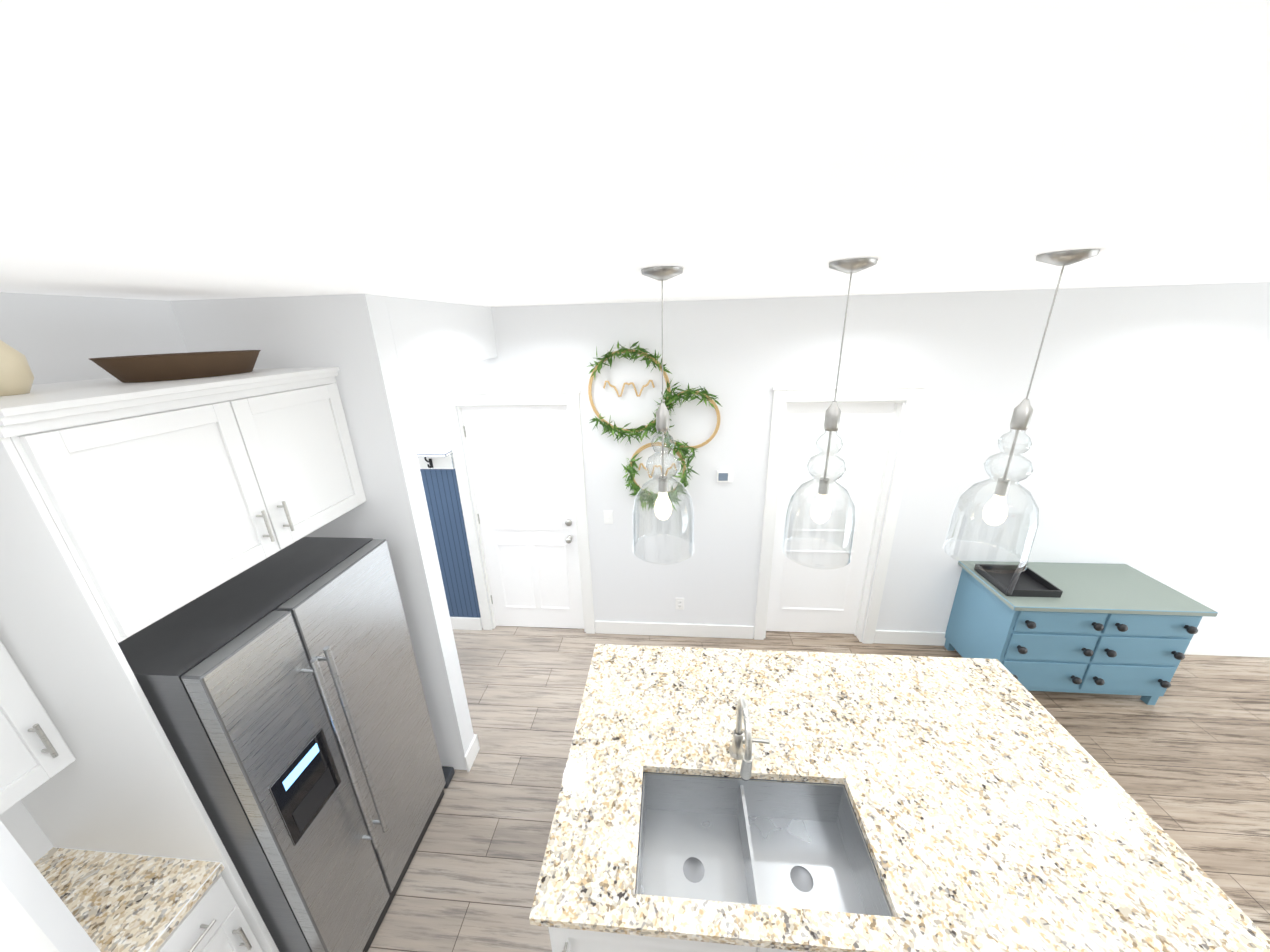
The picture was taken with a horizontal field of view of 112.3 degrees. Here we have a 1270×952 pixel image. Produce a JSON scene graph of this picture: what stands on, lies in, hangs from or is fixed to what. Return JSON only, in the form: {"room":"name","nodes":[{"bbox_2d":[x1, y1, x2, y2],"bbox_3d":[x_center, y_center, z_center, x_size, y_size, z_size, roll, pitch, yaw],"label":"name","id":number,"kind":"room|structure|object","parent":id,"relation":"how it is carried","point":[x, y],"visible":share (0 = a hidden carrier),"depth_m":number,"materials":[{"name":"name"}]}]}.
{"room":"kitchen","nodes":[
{"label":"kitchen","id":0,"kind":"room"},
{"bbox_2d":[0,820,100,951],"bbox_3d":[-1.521,1.186,0.402,1.450,2.740,1.331,0,19,5],"label":"wall","id":1,"kind":"structure","parent":0,"point":[30,888],"depth_m":0.99,"materials":[{"name":"white paint"}]},
{"bbox_2d":[0,880,58,951],"bbox_3d":[-1.030,1.358,0.779,0.112,2.141,0.812,-17,24,-37],"label":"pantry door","id":2,"kind":"structure","parent":1,"relation":"in","point":[21,930],"depth_m":0.90,"materials":[{"name":"white wood"}]},
{"bbox_2d":[0,292,187,863],"bbox_3d":[-2.075,0.751,1.687,0.120,2.740,1.279,0,19,5],"label":"wall","id":3,"kind":"structure","parent":0,"point":[57,338],"depth_m":1.53,"materials":[{"name":"white paint"}]},
{"bbox_2d":[0,640,75,814],"bbox_3d":[-1.878,0.407,1.015,0.382,1.078,0.274,0,19,5],"label":"upper cabinet","id":4,"kind":"object","parent":3,"relation":"attached to","point":[35,752],"visible":0.98,"depth_m":1.19,"materials":[{"name":"white wood"}]},
{"bbox_2d":[170,294,473,769],"bbox_3d":[-2.510,0.516,2.392,2.890,2.740,0.130,0,19,5],"label":"wall","id":5,"kind":"structure","parent":0,"point":[350,336],"depth_m":1.96,"materials":[{"name":"white paint"}]},
{"bbox_2d":[466,734,479,756],"bbox_3d":[-2.404,1.722,2.885,2.783,0.129,0.014,0,19,5],"label":"baseboard","id":6,"kind":"structure","parent":5,"relation":"attached to","point":[474,747],"depth_m":2.71,"materials":[{"name":"white wood"}]},
{"bbox_2d":[385,296,497,374],"bbox_3d":[-1.112,-0.827,2.486,0.130,0.339,1.168,0,19,5],"label":"header beam","id":7,"kind":"structure","parent":0,"point":[428,334],"depth_m":2.30,"materials":[{"name":"white paint"}]},
{"bbox_2d":[0,0,1269,306],"bbox_3d":[0.957,-0.578,0.949,10.100,0.100,4.220,0,19,5],"label":"ceiling","id":8,"kind":"structure","parent":0,"point":[502,152],"depth_m":0.40,"materials":[{"name":"white paint"}]},
{"bbox_2d":[632,266,694,564],"bbox_3d":[0.091,-0.169,1.393,0.226,0.919,0.226,0,19,5],"label":"pendant light","id":9,"kind":"object","parent":8,"relation":"hanging from","point":[663,510],"visible":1,"depth_m":1.43,"materials":[{"name":"clear glass"}]},
{"bbox_2d":[781,258,877,569],"bbox_3d":[0.618,-0.164,1.338,0.226,0.919,0.226,0,19,5],"label":"pendant light","id":10,"kind":"object","parent":8,"relation":"hanging from","point":[820,511],"visible":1,"depth_m":1.38,"materials":[{"name":"clear glass"}]},
{"bbox_2d":[943,249,1099,573],"bbox_3d":[1.166,-0.162,1.290,0.226,0.919,0.226,0,19,5],"label":"pendant light","id":11,"kind":"object","parent":8,"relation":"hanging from","point":[995,510],"visible":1,"depth_m":1.33,"materials":[{"name":"clear glass"}]},
{"bbox_2d":[368,626,1269,951],"bbox_3d":[1.029,2.102,1.888,10.100,0.100,4.220,0,19,5],"label":"floor","id":12,"kind":"structure","parent":0,"point":[1184,762],"depth_m":2.60,"materials":[{"name":"brown wood"}]},
{"bbox_2d":[34,847,262,951],"bbox_3d":[-1.697,1.776,1.483,0.672,0.920,0.276,0,19,5],"label":"base cabinet","id":13,"kind":"object","parent":12,"relation":"on","point":[118,902],"visible":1,"depth_m":1.38,"materials":[{"name":"white stone"}]},
{"bbox_2d":[0,367,365,951],"bbox_3d":[-1.643,0.843,1.827,0.712,2.449,0.998,0,19,5],"label":"cabinet","id":14,"kind":"object","parent":12,"relation":"on","point":[127,510],"visible":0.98,"depth_m":1.27,"materials":[{"name":"white wood"}]},
{"bbox_2d":[0,340,33,395],"bbox_3d":[-1.738,-0.311,1.133,0.142,0.190,0.144,0,19,5],"label":"jug","id":15,"kind":"object","parent":14,"relation":"on","point":[16,376],"visible":1,"depth_m":1.15,"materials":[{"name":"beige ceramic"}]},
{"bbox_2d":[89,350,260,382],"bbox_3d":[-1.649,-0.411,1.579,0.328,0.080,0.512,0,19,5],"label":"wooden bowl","id":16,"kind":"object","parent":14,"relation":"on","point":[153,367],"visible":1,"depth_m":1.45,"materials":[{"name":"brown wood"}]},
{"bbox_2d":[118,537,445,951],"bbox_3d":[-1.497,1.216,1.885,0.800,1.678,0.827,0,19,5],"label":"fridge","id":17,"kind":"object","parent":12,"relation":"on","point":[282,690],"visible":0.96,"depth_m":1.58,"materials":[{"name":"silver metal"}]},
{"bbox_2d":[442,766,454,787],"bbox_3d":[-1.240,1.326,2.419,0.220,1.124,0.100,0,19,5],"label":"stick vacuum","id":18,"kind":"object","parent":12,"relation":"on","point":[448,772],"visible":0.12,"depth_m":2.59,"materials":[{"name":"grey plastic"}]},
{"bbox_2d":[548,772,893,951],"bbox_3d":[0.786,1.594,1.862,2.016,0.885,1.156,0,19,5],"label":"kitchen island","id":19,"kind":"object","parent":12,"relation":"on","point":[791,844],"visible":0.12,"depth_m":1.61,"materials":[{"name":"white metal"}]},
{"bbox_2d":[529,644,1269,951],"bbox_3d":[0.774,1.148,1.739,2.090,0.034,1.170,0,19,5],"label":"island countertop","id":20,"kind":"structure","parent":19,"relation":"on","point":[997,807],"depth_m":1.53,"materials":[{"name":"stone"}]},
{"bbox_2d":[729,697,769,780],"bbox_3d":[0.453,1.000,1.608,0.154,0.347,0.235,0,19,5],"label":"gooseneck faucet","id":21,"kind":"object","parent":20,"relation":"on","point":[737,751],"visible":1,"depth_m":1.58,"materials":[{"name":"silver metal"}]},
{"bbox_2d":[944,561,1217,704],"bbox_3d":[3.083,1.139,3.101,1.185,0.807,0.608,0,19,5],"label":"dresser","id":22,"kind":"object","parent":12,"relation":"on","point":[1117,629],"visible":0.94,"depth_m":2.87,"materials":[{"name":"blue paint"}]},
{"bbox_2d":[974,560,1062,597],"bbox_3d":[2.676,0.680,2.970,0.385,0.165,0.385,0,19,5],"label":"tray","id":23,"kind":"object","parent":22,"relation":"on","point":[1028,582],"visible":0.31,"depth_m":2.97,"materials":[{"name":"black"}]},
{"bbox_2d":[401,282,1269,642],"bbox_3d":[1.160,0.097,3.303,10.040,2.740,0.130,0,19,5],"label":"wall","id":24,"kind":"structure","parent":0,"point":[1147,432],"depth_m":3.01,"materials":[{"name":"white paint"}]},
{"bbox_2d":[416,451,480,617],"bbox_3d":[-2.571,0.552,3.667,2.304,1.568,0.104,0,19,5],"label":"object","id":25,"kind":"object","parent":24,"relation":"attached to","point":[439,480],"visible":0.15,"depth_m":3.59,"materials":[{"name":"blue"}]},
{"bbox_2d":[450,617,481,629],"bbox_3d":[-2.547,1.345,3.973,2.304,0.129,0.021,0,19,5],"label":"baseboard","id":26,"kind":"structure","parent":24,"relation":"attached to","point":[458,623],"depth_m":3.88,"materials":[{"name":"white wood"}]},
{"bbox_2d":[440,389,594,633],"bbox_3d":[-0.897,0.369,3.561,1.062,2.161,0.156,0,19,5],"label":"door","id":27,"kind":"structure","parent":24,"relation":"in","point":[523,450],"depth_m":3.50,"materials":[{"name":"white wood"}]},
{"bbox_2d":[604,511,612,523],"bbox_3d":[-0.215,0.333,3.429,0.072,0.116,0.016,0,19,5],"label":"light switch","id":28,"kind":"object","parent":24,"relation":"attached to","point":[608,517],"depth_m":3.43,"materials":[{"name":"white plastic"}]},
{"bbox_2d":[595,621,753,638],"bbox_3d":[0.335,1.349,3.741,1.380,0.129,0.013,0,19,5],"label":"baseboard","id":29,"kind":"structure","parent":24,"relation":"attached to","point":[603,627],"depth_m":3.73,"materials":[{"name":"white wood"}]},
{"bbox_2d":[676,598,683,609],"bbox_3d":[0.383,1.095,3.648,0.072,0.116,0.010,0,19,5],"label":"outlet","id":30,"kind":"object","parent":24,"relation":"attached to","point":[679,601],"depth_m":3.65,"materials":[{"name":"white plastic"}]},
{"bbox_2d":[717,470,732,481],"bbox_3d":[0.682,0.003,3.229,0.120,0.090,0.024,0,19,5],"label":"thermostat","id":31,"kind":"object","parent":24,"relation":"attached to","point":[724,475],"visible":0.98,"depth_m":3.22,"materials":[{"name":"white plastic"}]},
{"bbox_2d":[754,385,925,643],"bbox_3d":[1.499,0.377,3.354,1.012,2.161,0.153,0,19,5],"label":"door","id":32,"kind":"structure","parent":24,"relation":"in","point":[793,596],"depth_m":3.31,"materials":[{"name":"white wood"}]},
{"bbox_2d":[873,630,1269,657],"bbox_3d":[4.043,1.362,3.416,4.064,0.129,0.016,0,19,5],"label":"baseboard","id":33,"kind":"structure","parent":24,"relation":"attached to","point":[1241,649],"depth_m":3.38,"materials":[{"name":"white wood"}]}
]}

